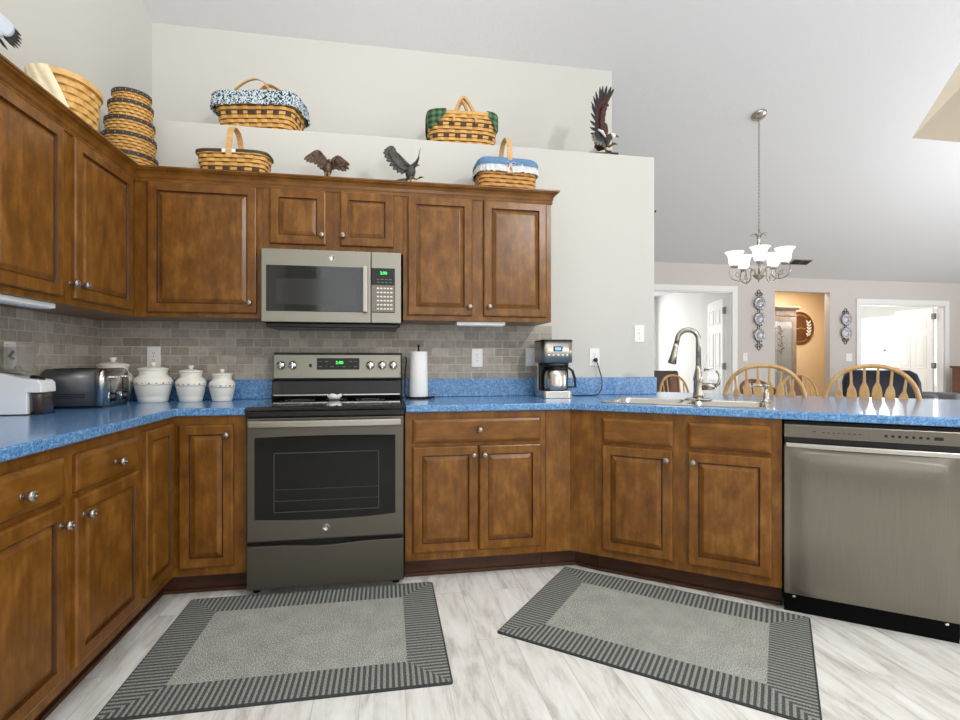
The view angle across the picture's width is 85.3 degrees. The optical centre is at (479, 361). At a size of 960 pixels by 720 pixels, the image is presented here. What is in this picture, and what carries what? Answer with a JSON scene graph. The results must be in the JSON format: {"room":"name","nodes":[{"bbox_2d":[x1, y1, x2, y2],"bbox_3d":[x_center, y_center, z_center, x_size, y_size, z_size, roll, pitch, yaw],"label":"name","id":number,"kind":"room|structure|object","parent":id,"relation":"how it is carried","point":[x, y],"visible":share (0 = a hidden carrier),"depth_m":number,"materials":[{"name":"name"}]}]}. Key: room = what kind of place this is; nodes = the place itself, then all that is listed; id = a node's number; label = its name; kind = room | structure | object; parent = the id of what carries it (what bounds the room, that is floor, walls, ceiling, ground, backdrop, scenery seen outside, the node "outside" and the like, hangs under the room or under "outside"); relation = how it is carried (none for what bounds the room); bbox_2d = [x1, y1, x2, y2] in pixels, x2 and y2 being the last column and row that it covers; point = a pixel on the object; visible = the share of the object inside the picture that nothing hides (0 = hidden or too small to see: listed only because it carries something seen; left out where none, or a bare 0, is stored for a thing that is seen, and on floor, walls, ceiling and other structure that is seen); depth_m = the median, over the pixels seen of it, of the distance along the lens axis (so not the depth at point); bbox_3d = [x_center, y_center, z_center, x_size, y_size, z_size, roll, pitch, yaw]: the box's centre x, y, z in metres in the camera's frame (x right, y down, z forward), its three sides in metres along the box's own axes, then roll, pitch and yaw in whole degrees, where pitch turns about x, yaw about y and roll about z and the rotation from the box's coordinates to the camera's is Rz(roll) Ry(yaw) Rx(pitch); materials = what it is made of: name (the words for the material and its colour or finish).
{"room":"kitchen","nodes":[
{"label":"kitchen","id":0,"kind":"room"},
{"bbox_2d":[0,0,151,132],"bbox_3d":[-2.273,-1.813,3.207,0.120,5.900,13.700,0,0,-10],"label":"wall","id":1,"kind":"structure","parent":0,"point":[107,43],"depth_m":2.88,"materials":[{"name":"grey paint"}]},
{"bbox_2d":[4,341,15,368],"bbox_3d":[-2.025,-0.028,2.248,0.008,0.118,0.072,0,0,-10],"label":"wall outlet","id":2,"kind":"object","parent":1,"relation":"attached to","point":[9,346],"visible":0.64,"depth_m":2.24,"materials":[{"name":"white paint"}]},
{"bbox_2d":[0,306,99,375],"bbox_3d":[-1.987,0.001,1.993,0.008,0.472,1.990,0,0,-10],"label":"backsplash","id":3,"kind":"structure","parent":1,"relation":"attached to","point":[43,340],"depth_m":2.50,"materials":[{"name":"tile"}]},
{"bbox_2d":[0,83,133,315],"bbox_3d":[-1.821,-0.596,2.138,0.378,0.723,1.095,0,0,-10],"label":"upper cabinet","id":4,"kind":"object","parent":1,"relation":"attached to","point":[67,212],"visible":1,"depth_m":2.06,"materials":[{"name":"brown wood"}]},
{"bbox_2d":[0,294,54,308],"bbox_3d":[-1.698,-0.222,1.847,0.070,0.024,0.500,0,0,-10],"label":"light","id":5,"kind":"object","parent":4,"relation":"attached to","point":[4,299],"visible":1,"depth_m":1.93,"materials":[{"name":"white paint"}]},
{"bbox_2d":[0,300,50,308],"bbox_3d":[-1.698,-0.212,1.847,0.050,0.003,0.480,0,0,-10],"label":"diffuser","id":6,"kind":"object","parent":5,"relation":"attached to","point":[23,303],"depth_m":1.95,"materials":[{"name":"white"}]},
{"bbox_3d":[-0.782,-0.983,2.495,2.553,0.048,1.427,0,0,-10],"label":"board","id":7,"kind":"object","parent":4,"relation":"on","visible":0},
{"bbox_2d":[0,13,21,49],"bbox_3d":[-1.757,-1.170,1.766,0.126,0.325,0.512,0,0,-10],"label":"figurine","id":8,"kind":"object","parent":7,"relation":"on","point":[8,31],"visible":1,"depth_m":1.95,"materials":[{"name":"white"}]},
{"bbox_2d":[24,63,102,130],"bbox_3d":[-1.865,-1.133,2.344,0.258,0.251,0.328,0,0,-10],"label":"basket","id":9,"kind":"object","parent":7,"relation":"on","point":[73,90],"visible":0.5,"depth_m":2.25,"materials":[{"name":"brown wicker"}]},
{"bbox_2d":[119,148,158,165],"bbox_3d":[-1.919,-1.061,2.849,0.285,0.106,0.282,0,0,-10],"label":"round basket","id":10,"kind":"object","parent":7,"relation":"on","point":[140,158],"visible":0.14,"depth_m":2.78,"materials":[{"name":"brown"}]},
{"bbox_2d":[100,129,157,158],"bbox_3d":[-1.916,-1.165,2.849,0.265,0.101,0.262,0,0,-30],"label":"round basket","id":11,"kind":"object","parent":10,"relation":"on","point":[123,139],"visible":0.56,"depth_m":2.75,"materials":[{"name":"brown wicker"}]},
{"bbox_2d":[103,114,155,139],"bbox_3d":[-1.912,-1.259,2.849,0.240,0.086,0.243,0,0,40],"label":"round basket","id":12,"kind":"object","parent":11,"relation":"on","point":[111,121],"visible":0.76,"depth_m":2.76,"materials":[{"name":"brown wicker"}]},
{"bbox_2d":[107,97,153,124],"bbox_3d":[-1.907,-1.349,2.850,0.217,0.092,0.219,0,0,20],"label":"round basket","id":13,"kind":"object","parent":12,"relation":"on","point":[116,105],"visible":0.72,"depth_m":2.77,"materials":[{"name":"brown"}]},
{"bbox_2d":[110,87,151,106],"bbox_3d":[-1.903,-1.427,2.852,0.191,0.064,0.193,0,0,0],"label":"round basket","id":14,"kind":"object","parent":13,"relation":"on","point":[124,92],"visible":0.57,"depth_m":2.78,"materials":[{"name":"brown"}]},
{"bbox_2d":[195,127,273,172],"bbox_3d":[-1.350,-1.148,2.881,0.388,0.281,0.204,0,0,-5],"label":"basket","id":15,"kind":"object","parent":7,"relation":"on","point":[240,159],"visible":0.7,"depth_m":2.80,"materials":[{"name":"brown wicker"}]},
{"bbox_2d":[304,150,349,175],"bbox_3d":[-0.849,-1.093,2.918,0.246,0.171,0.094,0,0,-10],"label":"figurine","id":16,"kind":"object","parent":7,"relation":"on","point":[317,157],"visible":0.89,"depth_m":2.90,"materials":[{"name":"brown metal"}]},
{"bbox_2d":[383,146,423,180],"bbox_3d":[-0.426,-1.121,2.996,0.225,0.226,0.123,0,0,15],"label":"figurine","id":17,"kind":"object","parent":7,"relation":"on","point":[398,162],"visible":0.95,"depth_m":2.99,"materials":[{"name":"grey metal"}]},
{"bbox_2d":[472,138,538,188],"bbox_3d":[0.157,-1.182,3.177,0.398,0.348,0.268,0,0,-12],"label":"basket","id":18,"kind":"object","parent":7,"relation":"on","point":[500,171],"visible":0.75,"depth_m":3.07,"materials":[{"name":"brown wicker"}]},
{"bbox_2d":[100,116,653,376],"bbox_3d":[-0.569,-0.135,3.762,3.431,2.544,0.984,0,0,-10],"label":"wall","id":19,"kind":"structure","parent":0,"point":[602,212],"depth_m":3.48,"materials":[{"name":"grey paint"}]},
{"bbox_2d":[147,346,160,366],"bbox_3d":[-1.883,-0.028,3.010,0.072,0.118,0.008,0,0,-10],"label":"wall outlet","id":20,"kind":"object","parent":19,"relation":"attached to","point":[153,352],"visible":0.95,"depth_m":3.01,"materials":[{"name":"white paint"}]},
{"bbox_2d":[66,181,261,321],"bbox_3d":[-1.663,-0.596,2.860,0.946,0.723,0.385,0,0,-10],"label":"upper cabinet","id":21,"kind":"object","parent":19,"relation":"attached to","point":[197,247],"visible":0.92,"depth_m":2.74,"materials":[{"name":"brown wood"}]},
{"bbox_2d":[129,379,272,399],"bbox_3d":[-1.523,0.165,2.073,0.932,0.116,1.981,0,0,-10],"label":"backsplash","id":22,"kind":"structure","parent":19,"relation":"attached to","point":[246,388],"depth_m":3.09,"materials":[{"name":"blue laminate"}]},
{"bbox_2d":[210,78,309,130],"bbox_3d":[-1.386,-1.598,3.318,0.566,0.381,0.366,0,0,0],"label":"basket","id":23,"kind":"object","parent":19,"relation":"on","point":[277,108],"visible":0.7,"depth_m":3.18,"materials":[{"name":"brown wicker"}]},
{"bbox_2d":[0,53,559,204],"bbox_3d":[-0.603,-0.972,2.528,2.490,0.074,1.115,0,0,-18],"label":"crown molding","id":24,"kind":"structure","parent":19,"relation":"attached to","point":[12,77],"depth_m":2.77,"materials":[{"name":"brown wood"}]},
{"bbox_2d":[100,320,551,398],"bbox_3d":[-0.842,0.001,3.208,2.681,0.472,0.008,0,0,-10],"label":"backsplash","id":25,"kind":"structure","parent":19,"relation":"attached to","point":[245,350],"depth_m":3.15,"materials":[{"name":"tile"}]},
{"bbox_2d":[262,188,402,262],"bbox_3d":[-0.827,-0.781,3.012,0.752,0.352,0.385,0,0,-10],"label":"upper cabinet","id":26,"kind":"object","parent":19,"relation":"attached to","point":[291,218],"visible":0.96,"depth_m":2.87,"materials":[{"name":"brown wood"}]},
{"bbox_2d":[261,248,400,331],"bbox_3d":[-0.825,-0.394,2.988,0.734,0.418,0.436,0,0,-10],"label":"microwave","id":27,"kind":"object","parent":26,"relation":"attached to","point":[302,290],"visible":1,"depth_m":2.81,"materials":[{"name":"silver metal"}]},
{"bbox_2d":[377,288,391,309],"bbox_3d":[-0.521,-0.345,2.861,0.084,0.120,0.001,0,0,-10],"label":"keypad","id":28,"kind":"object","parent":27,"relation":"attached to","point":[384,295],"depth_m":2.86,"materials":[{"name":"white"}]},
{"bbox_2d":[425,96,497,144],"bbox_3d":[-0.121,-1.591,3.516,0.485,0.368,0.346,0,0,-7],"label":"basket","id":29,"kind":"object","parent":19,"relation":"on","point":[441,124],"visible":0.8,"depth_m":3.38,"materials":[{"name":"brown wicker"}]},
{"bbox_2d":[401,196,550,325],"bbox_3d":[-0.026,-0.596,3.157,0.873,0.723,0.385,0,0,-10],"label":"upper cabinet","id":30,"kind":"object","parent":19,"relation":"attached to","point":[464,260],"visible":0.99,"depth_m":3.02,"materials":[{"name":"brown wood"}]},
{"bbox_2d":[455,321,504,326],"bbox_3d":[0.004,-0.222,3.092,0.290,0.024,0.070,0,0,-10],"label":"light","id":31,"kind":"object","parent":30,"relation":"attached to","point":[458,323],"visible":1,"depth_m":3.06,"materials":[{"name":"white paint"}]},
{"bbox_2d":[457,325,501,326],"bbox_3d":[0.004,-0.212,3.092,0.270,0.003,0.050,0,0,-10],"label":"diffuser","id":32,"kind":"object","parent":31,"relation":"attached to","point":[457,325],"depth_m":3.07,"materials":[{"name":"white"}]},
{"bbox_2d":[472,349,482,366],"bbox_3d":[-0.015,-0.024,3.350,0.072,0.118,0.008,0,0,-10],"label":"wall outlet","id":33,"kind":"object","parent":19,"relation":"attached to","point":[477,354],"visible":1,"depth_m":3.35,"materials":[{"name":"white paint"}]},
{"bbox_2d":[402,377,656,396],"bbox_3d":[0.362,0.164,3.412,1.724,0.116,0.020,0,0,-10],"label":"backsplash","id":34,"kind":"structure","parent":19,"relation":"attached to","point":[437,387],"depth_m":3.38,"materials":[{"name":"blue laminate"}]},
{"bbox_2d":[526,348,534,365],"bbox_3d":[0.347,-0.030,3.415,0.092,0.118,0.009,0,0,-10],"label":"wall outlet","id":35,"kind":"object","parent":19,"relation":"attached to","point":[530,352],"visible":0.67,"depth_m":3.41,"materials":[{"name":"white paint"}]},
{"bbox_2d":[589,348,598,365],"bbox_3d":[0.774,-0.030,3.501,0.072,0.118,0.008,0,0,-10],"label":"wall outlet","id":36,"kind":"object","parent":19,"relation":"attached to","point":[593,352],"visible":0.99,"depth_m":3.50,"materials":[{"name":"white paint"}]},
{"bbox_2d":[588,86,618,154],"bbox_3d":[0.840,-1.646,3.561,0.246,0.492,0.198,0,0,-10],"label":"figurine","id":37,"kind":"object","parent":19,"relation":"on","point":[601,140],"visible":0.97,"depth_m":3.57,"materials":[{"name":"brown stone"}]},
{"bbox_2d":[634,325,643,341],"bbox_3d":[1.093,-0.190,3.556,0.072,0.118,0.016,0,0,-10],"label":"wall switch","id":38,"kind":"object","parent":19,"relation":"attached to","point":[638,329],"visible":1,"depth_m":3.56,"materials":[{"name":"white paint"}]},
{"bbox_2d":[152,23,611,151],"bbox_3d":[-0.630,-2.635,4.098,3.431,2.456,0.300,0,0,-10],"label":"wall","id":39,"kind":"structure","parent":0,"point":[345,88],"depth_m":3.92,"materials":[{"name":"grey paint"}]},
{"bbox_2d":[45,555,959,719],"bbox_3d":[3.690,1.187,4.290,12.400,0.100,13.900,0,0,-10],"label":"floor","id":40,"kind":"structure","parent":0,"point":[864,672],"depth_m":1.86,"materials":[{"name":"grey wood"}]},
{"bbox_2d":[0,426,139,719],"bbox_3d":[-1.568,0.699,1.597,0.648,0.876,1.060,0,0,-10],"label":"base cabinet","id":41,"kind":"object","parent":40,"relation":"on","point":[70,514],"visible":1,"depth_m":1.62,"materials":[{"name":"brown wood"}]},
{"bbox_2d":[120,415,246,635],"bbox_3d":[-1.609,0.699,2.577,0.920,0.876,0.936,0,0,-10],"label":"base cabinet","id":42,"kind":"object","parent":40,"relation":"on","point":[193,469],"visible":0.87,"depth_m":2.48,"materials":[{"name":"brown wood"}]},
{"bbox_2d":[0,379,272,461],"bbox_3d":[-1.523,0.183,2.073,0.932,0.153,1.981,0,0,-10],"label":"countertop","id":43,"kind":"structure","parent":42,"relation":"on","point":[20,435],"depth_m":2.07,"materials":[{"name":"blue laminate"}]},
{"bbox_2d":[0,351,55,415],"bbox_3d":[-1.927,0.074,2.207,0.177,0.298,0.131,0,0,-13],"label":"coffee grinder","id":44,"kind":"object","parent":43,"relation":"on","point":[20,394],"visible":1,"depth_m":2.16,"materials":[{"name":"white plastic"}]},
{"bbox_2d":[42,368,129,408],"bbox_3d":[-1.943,0.127,2.607,0.275,0.191,0.306,0,0,-14],"label":"toaster","id":45,"kind":"object","parent":43,"relation":"on","point":[76,388],"visible":0.98,"depth_m":2.48,"materials":[{"name":"grey metal"}]},
{"bbox_2d":[95,357,133,401],"bbox_3d":[-2.004,0.099,2.849,0.206,0.247,0.203,0,0,-10],"label":"canister","id":46,"kind":"object","parent":43,"relation":"on","point":[112,364],"visible":0.33,"depth_m":2.83,"materials":[{"name":"white"}]},
{"bbox_2d":[131,362,173,402],"bbox_3d":[-1.800,0.113,2.876,0.202,0.220,0.199,0,0,-10],"label":"canister","id":47,"kind":"object","parent":43,"relation":"on","point":[153,384],"visible":1,"depth_m":2.81,"materials":[{"name":"white ceramic"}]},
{"bbox_2d":[174,365,207,401],"bbox_3d":[-1.616,0.122,2.919,0.166,0.202,0.164,0,0,-10],"label":"canister","id":48,"kind":"object","parent":43,"relation":"on","point":[190,386],"visible":0.99,"depth_m":2.87,"materials":[{"name":"white ceramic"}]},
{"bbox_2d":[207,369,235,401],"bbox_3d":[-1.456,0.133,2.949,0.148,0.180,0.146,0,0,-10],"label":"canister","id":49,"kind":"object","parent":43,"relation":"on","point":[221,387],"visible":1,"depth_m":2.90,"materials":[{"name":"white"}]},
{"bbox_2d":[93,582,452,719],"bbox_3d":[-0.730,1.132,2.154,1.144,0.008,0.856,0,0,-10],"label":"kitchen rug","id":50,"kind":"object","parent":40,"relation":"on","point":[219,653],"visible":1,"depth_m":2.03,"materials":[{"name":"grey fabric"}]},
{"bbox_2d":[245,353,404,592],"bbox_3d":[-0.799,0.542,2.848,0.763,1.190,0.709,0,0,-10],"label":"range","id":51,"kind":"object","parent":40,"relation":"on","point":[325,476],"visible":0.98,"depth_m":2.57,"materials":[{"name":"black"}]},
{"bbox_2d":[245,398,404,411],"bbox_3d":[-0.806,0.230,2.868,0.758,0.022,0.630,0,0,-10],"label":"cooktop","id":52,"kind":"object","parent":51,"relation":"in","point":[274,404],"depth_m":2.62,"materials":[{"name":"black glass"}]},
{"bbox_2d":[274,450,378,512],"bbox_3d":[-0.747,0.587,2.556,0.500,0.290,0.001,0,0,-10],"label":"oven window","id":53,"kind":"structure","parent":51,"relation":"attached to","point":[305,481],"depth_m":2.56,"materials":[{"name":"black glass"}]},
{"bbox_2d":[319,361,356,366],"bbox_3d":[-0.847,0.015,3.122,0.223,0.035,0.001,0,0,-10],"label":"digital display","id":54,"kind":"object","parent":51,"relation":"attached to","point":[321,363],"depth_m":3.12,"materials":[{"name":"grey plastic"}]},
{"bbox_2d":[404,409,545,576],"bbox_3d":[-0.059,0.699,3.004,0.751,0.876,0.650,0,0,-10],"label":"base cabinet","id":55,"kind":"object","parent":40,"relation":"on","point":[475,481],"visible":0.98,"depth_m":2.73,"materials":[{"name":"brown wood"}]},
{"bbox_2d":[541,410,598,569],"bbox_3d":[0.596,0.699,3.105,0.570,0.876,0.665,0,0,-10],"label":"base cabinet","id":56,"kind":"object","parent":40,"relation":"on","point":[570,434],"visible":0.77,"depth_m":2.82,"materials":[{"name":"brown wood"}]},
{"bbox_2d":[497,567,821,719],"bbox_3d":[0.766,1.132,2.240,1.144,0.008,0.800,0,0,30],"label":"kitchen rug","id":57,"kind":"object","parent":40,"relation":"on","point":[762,659],"visible":1,"depth_m":2.14,"materials":[{"name":"grey fabric"}]},
{"bbox_2d":[654,371,678,391],"bbox_3d":[2.312,0.627,6.469,0.500,1.020,0.581,0,0,0],"label":"upholstered chair","id":58,"kind":"object","parent":40,"relation":"on","point":[660,375],"visible":0.11,"depth_m":6.67,"materials":[{"name":"brown leather"}]},
{"bbox_2d":[659,374,688,392],"bbox_3d":[2.355,0.645,5.946,0.436,0.989,0.480,0,0,-18],"label":"dining chair","id":59,"kind":"object","parent":40,"relation":"on","point":[672,377],"visible":0.33,"depth_m":6.14,"materials":[{"name":"brown wood"}]},
{"bbox_2d":[595,411,781,605],"bbox_3d":[1.121,0.699,2.802,0.860,0.876,0.660,0,0,28],"label":"base cabinet","id":60,"kind":"object","parent":40,"relation":"on","point":[688,501],"visible":0.98,"depth_m":2.53,"materials":[{"name":"brown wood"}]},
{"bbox_2d":[739,379,775,394],"bbox_3d":[3.230,0.671,5.869,0.502,0.938,0.491,0,0,-10],"label":"armchair","id":61,"kind":"object","parent":40,"relation":"on","point":[751,381],"visible":0.16,"depth_m":6.06,"materials":[{"name":"brown wood"}]},
{"bbox_2d":[723,364,806,396],"bbox_3d":[1.965,0.577,3.603,0.498,1.125,0.473,0,0,28],"label":"bar stool","id":62,"kind":"object","parent":40,"relation":"on","point":[758,390],"visible":0.34,"depth_m":3.40,"materials":[{"name":"brown wood"}]},
{"bbox_2d":[775,306,801,394],"bbox_3d":[4.819,0.114,8.761,0.950,2.045,0.495,0,0,-10],"label":"hutch","id":63,"kind":"object","parent":40,"relation":"on","point":[785,316],"visible":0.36,"depth_m":8.76,"materials":[{"name":"grey wood"}]},
{"bbox_2d":[782,374,818,395],"bbox_3d":[3.817,0.645,6.089,0.436,0.989,0.480,0,0,10],"label":"dining chair","id":64,"kind":"object","parent":40,"relation":"on","point":[797,390],"visible":0.27,"depth_m":6.28,"materials":[{"name":"brown wood"}]},
{"bbox_2d":[782,419,959,643],"bbox_3d":[1.768,0.703,2.432,0.615,0.868,0.597,0,0,28],"label":"dishwasher","id":65,"kind":"object","parent":40,"relation":"on","point":[871,511],"visible":1,"depth_m":2.18,"materials":[{"name":"silver metal"}]},
{"bbox_2d":[812,431,929,439],"bbox_3d":[1.636,0.310,2.190,0.399,0.010,0.002,0,0,28],"label":"control panel","id":66,"kind":"object","parent":65,"relation":"on","point":[892,436],"depth_m":2.14,"materials":[{"name":"silver metal"}]},
{"bbox_2d":[823,364,921,399],"bbox_3d":[2.466,0.577,3.332,0.498,1.125,0.473,0,0,28],"label":"bar stool","id":67,"kind":"object","parent":40,"relation":"on","point":[864,390],"visible":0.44,"depth_m":3.14,"materials":[{"name":"brown wood"}]},
{"bbox_2d":[842,370,935,398],"bbox_3d":[5.273,0.627,6.731,1.070,1.020,0.920,0,0,25],"label":"leather armchair","id":68,"kind":"object","parent":40,"relation":"on","point":[857,375],"visible":0.13,"depth_m":6.96,"materials":[{"name":"black leather"}]},
{"bbox_2d":[922,391,959,399],"bbox_3d":[6.181,0.742,7.343,0.900,0.630,0.700,0,0,-30],"label":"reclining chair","id":69,"kind":"object","parent":40,"relation":"on","point":[938,395],"visible":0.1,"depth_m":7.28,"materials":[{"name":"grey leather"}]},
{"bbox_2d":[950,366,959,393],"bbox_3d":[7.510,0.602,7.768,0.640,1.070,0.440,0,0,-10],"label":"base cabinet","id":70,"kind":"object","parent":40,"relation":"on","point":[955,369],"visible":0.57,"depth_m":7.85,"materials":[{"name":"brown wood"}]},
{"bbox_3d":[2.447,0.699,2.121,0.850,0.876,0.600,0,0,28],"label":"cabinet","id":71,"kind":"object","parent":40,"relation":"on","visible":0},
{"bbox_2d":[402,377,959,426],"bbox_3d":[1.413,0.183,2.945,3.805,0.154,1.696,0,0,19],"label":"countertop","id":72,"kind":"structure","parent":71,"relation":"on","point":[451,394],"depth_m":2.77,"materials":[{"name":"blue laminate"}]},
{"bbox_2d":[404,344,434,398],"bbox_3d":[-0.368,0.060,3.135,0.162,0.327,0.159,0,0,-26],"label":"paper towel holder","id":73,"kind":"object","parent":72,"relation":"on","point":[418,345],"visible":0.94,"depth_m":3.12,"materials":[{"name":"grey metal"}]},
{"bbox_2d":[409,351,427,396],"bbox_3d":[-0.366,0.075,3.136,0.112,0.270,0.112,0,0,-10],"label":"paper towel roll","id":74,"kind":"object","parent":73,"relation":"on","point":[418,379],"visible":1,"depth_m":3.09,"materials":[{"name":"white paper"}]},
{"bbox_2d":[534,339,602,398],"bbox_3d":[0.598,0.045,3.302,0.513,0.356,0.268,0,0,-17],"label":"coffee maker","id":75,"kind":"object","parent":72,"relation":"on","point":[553,357],"visible":0.99,"depth_m":3.15,"materials":[{"name":"silver metal"}]},
{"bbox_2d":[542,363,568,365],"bbox_3d":[0.467,0.019,3.209,0.160,0.022,0.105,0,0,-6],"label":"basket","id":76,"kind":"object","parent":75,"relation":"on","point":[543,364],"depth_m":3.16,"materials":[{"name":"black plastic"}]},
{"bbox_2d":[602,396,774,408],"bbox_3d":[1.142,0.313,2.862,0.830,0.189,0.505,0,0,28],"label":"sink","id":77,"kind":"object","parent":72,"relation":"in","point":[623,399],"visible":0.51,"depth_m":2.92,"materials":[{"name":"silver metal"}]},
{"bbox_2d":[611,398,685,403],"bbox_3d":[0.948,0.313,2.918,0.365,0.189,0.360,0,0,28],"label":"basin","id":78,"kind":"object","parent":77,"relation":"in","point":[615,400],"depth_m":3.06,"materials":[{"name":"silver metal"}]},
{"bbox_2d":[687,400,766,406],"bbox_3d":[1.296,0.313,2.731,0.365,0.189,0.360,0,0,28],"label":"basin","id":79,"kind":"object","parent":77,"relation":"in","point":[713,403],"depth_m":2.87,"materials":[{"name":"silver metal"}]},
{"bbox_2d":[750,384,770,401],"bbox_3d":[1.526,0.170,2.826,0.098,0.098,0.047,0,0,28],"label":"soap dispenser","id":80,"kind":"object","parent":77,"relation":"on","point":[765,392],"visible":0.99,"depth_m":2.81,"materials":[{"name":"silver metal"}]},
{"bbox_2d":[668,327,720,400],"bbox_3d":[1.229,0.011,2.984,0.285,0.415,0.069,0,0,22],"label":"kitchen faucet","id":81,"kind":"object","parent":72,"relation":"on","point":[699,386],"visible":1,"depth_m":2.96,"materials":[{"name":"silver metal"}]},
{"bbox_2d":[143,0,959,283],"bbox_3d":[4.003,-2.434,2.568,12.200,2.439,10.300,0,0,-10],"label":"ceiling","id":82,"kind":"structure","parent":0,"point":[845,88],"depth_m":4.56,"materials":[{"name":"white paint"}]},
{"bbox_2d":[725,109,794,283],"bbox_3d":[2.590,-1.512,4.801,0.549,1.567,0.569,0,0,-28],"label":"chandelier","id":83,"kind":"object","parent":82,"relation":"hanging from","point":[783,254],"visible":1,"depth_m":4.78,"materials":[{"name":"white glass"}]},
{"bbox_2d":[789,259,812,264],"bbox_3d":[4.551,-1.409,7.382,0.300,0.055,0.124,0,0,-10],"label":"ceiling vent","id":84,"kind":"object","parent":82,"relation":"in","point":[795,261],"visible":0.99,"depth_m":7.37,"materials":[{"name":"grey"}]},
{"bbox_2d":[654,297,655,370],"bbox_3d":[1.810,-0.238,10.250,3.769,2.750,0.100,0,0,-10],"label":"wall","id":85,"kind":"structure","parent":0,"point":[654,297],"depth_m":10.51,"materials":[{"name":"white paint"}]},
{"bbox_2d":[656,293,701,392],"bbox_3d":[3.767,-0.238,9.741,0.100,2.750,1.600,0,0,-10],"label":"wall","id":86,"kind":"structure","parent":0,"point":[675,312],"depth_m":9.66,"materials":[{"name":"white paint"}]},
{"bbox_2d":[702,293,725,392],"bbox_3d":[3.963,-0.238,8.237,0.049,2.750,1.430,0,0,-10],"label":"wall","id":87,"kind":"structure","parent":0,"point":[707,299],"depth_m":8.80,"materials":[{"name":"white paint"}]},
{"bbox_2d":[654,262,774,390],"bbox_3d":[2.369,-0.238,7.170,3.770,2.750,0.100,0,0,-10],"label":"wall","id":88,"kind":"structure","parent":0,"point":[664,272],"depth_m":7.38,"materials":[{"name":"grey paint"}]},
{"bbox_2d":[654,284,737,393],"bbox_3d":[2.631,0.038,7.208,2.024,2.197,0.118,0,0,-10],"label":"door frame","id":89,"kind":"structure","parent":88,"relation":"attached to","point":[731,292],"depth_m":7.32,"materials":[{"name":"white paint"}]},
{"bbox_2d":[703,299,725,393],"bbox_3d":[3.559,0.112,7.828,0.195,2.030,0.790,0,0,9],"label":"door","id":90,"kind":"structure","parent":88,"relation":"in","point":[717,309],"depth_m":7.73,"materials":[{"name":"white paint"}]},
{"bbox_2d":[755,290,762,349],"bbox_3d":[3.975,-0.591,7.391,0.117,0.865,0.036,0,0,-10],"label":"plate rack","id":91,"kind":"object","parent":88,"relation":"attached to","point":[759,290],"visible":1,"depth_m":7.40,"materials":[{"name":"grey metal"}]},
{"bbox_2d":[754,297,765,308],"bbox_3d":[3.976,-0.828,7.388,0.178,0.178,0.021,0,0,-10],"label":"plate","id":92,"kind":"object","parent":91,"relation":"on","point":[760,303],"visible":1,"depth_m":7.39,"materials":[{"name":"ceramic"}]},
{"bbox_2d":[754,329,765,340],"bbox_3d":[3.976,-0.375,7.388,0.178,0.178,0.021,0,0,-10],"label":"plate","id":93,"kind":"object","parent":91,"relation":"on","point":[759,334],"visible":1,"depth_m":7.39,"materials":[{"name":"ceramic"}]},
{"bbox_2d":[754,313,765,324],"bbox_3d":[3.976,-0.605,7.388,0.178,0.178,0.021,0,0,-10],"label":"plate","id":94,"kind":"object","parent":91,"relation":"on","point":[759,318],"visible":1,"depth_m":7.39,"materials":[{"name":"ceramic"}]},
{"bbox_2d":[775,292,824,395],"bbox_3d":[5.217,-0.238,9.141,2.740,2.750,0.100,0,0,-10],"label":"wall","id":95,"kind":"structure","parent":0,"point":[810,356],"depth_m":9.21,"materials":[{"name":"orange paint"}]},
{"bbox_2d":[796,312,813,344],"bbox_3d":[5.622,-0.583,9.151,0.580,0.580,0.021,0,0,-10],"label":"round sign","id":96,"kind":"object","parent":95,"relation":"attached to","point":[804,323],"visible":0.56,"depth_m":9.16,"materials":[{"name":"brown wood"}]},
{"bbox_2d":[775,278,959,395],"bbox_3d":[6.584,-0.238,8.220,4.899,2.750,0.100,0,0,-10],"label":"wall","id":97,"kind":"structure","parent":0,"point":[840,295],"depth_m":8.02,"materials":[{"name":"grey paint"}]},
{"bbox_2d":[842,308,848,343],"bbox_3d":[5.617,-0.541,7.973,0.117,0.555,0.036,0,0,-10],"label":"plate rack","id":98,"kind":"object","parent":97,"relation":"attached to","point":[846,311],"visible":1,"depth_m":7.98,"materials":[{"name":"grey metal"}]},
{"bbox_2d":[842,313,851,324],"bbox_3d":[5.618,-0.648,7.971,0.178,0.178,0.021,0,0,-10],"label":"plate","id":99,"kind":"object","parent":98,"relation":"on","point":[846,318],"visible":1,"depth_m":7.97,"materials":[{"name":"ceramic"}]},
{"bbox_2d":[842,327,851,338],"bbox_3d":[5.618,-0.435,7.971,0.178,0.178,0.021,0,0,-10],"label":"plate","id":100,"kind":"object","parent":98,"relation":"on","point":[846,332],"visible":1,"depth_m":7.97,"materials":[{"name":"ceramic"}]},
{"bbox_2d":[856,299,948,391],"bbox_3d":[6.650,0.083,8.223,1.733,2.107,0.118,0,0,-10],"label":"door frame","id":101,"kind":"structure","parent":97,"relation":"attached to","point":[942,306],"depth_m":8.30,"materials":[{"name":"white paint"}]},
{"bbox_2d":[895,308,936,391],"bbox_3d":[7.349,0.127,8.789,0.195,2.000,0.730,0,0,-4],"label":"door","id":102,"kind":"structure","parent":97,"relation":"in","point":[914,329],"depth_m":8.70,"materials":[{"name":"white paint"}]},
{"bbox_2d":[861,306,936,391],"bbox_3d":[9.652,-1.813,5.373,0.120,5.900,13.700,0,0,-10],"label":"wall","id":103,"kind":"structure","parent":0,"point":[866,311],"depth_m":11.06,"materials":[{"name":"grey paint"}]},
{"bbox_2d":[861,311,936,386],"bbox_3d":[8.678,-0.238,10.710,0.050,1.450,2.050,0,0,-10],"label":"window","id":104,"kind":"structure","parent":103,"relation":"in","point":[885,318],"depth_m":11.02,"materials":[{"name":"white"}]},
{"bbox_2d":[912,63,959,141],"bbox_3d":[5.144,-3.474,3.753,4.531,2.479,3.150,0,0,-10],"label":"ceiling","id":105,"kind":"structure","parent":0,"point":[942,121],"depth_m":5.26,"materials":[{"name":"beige paint"}]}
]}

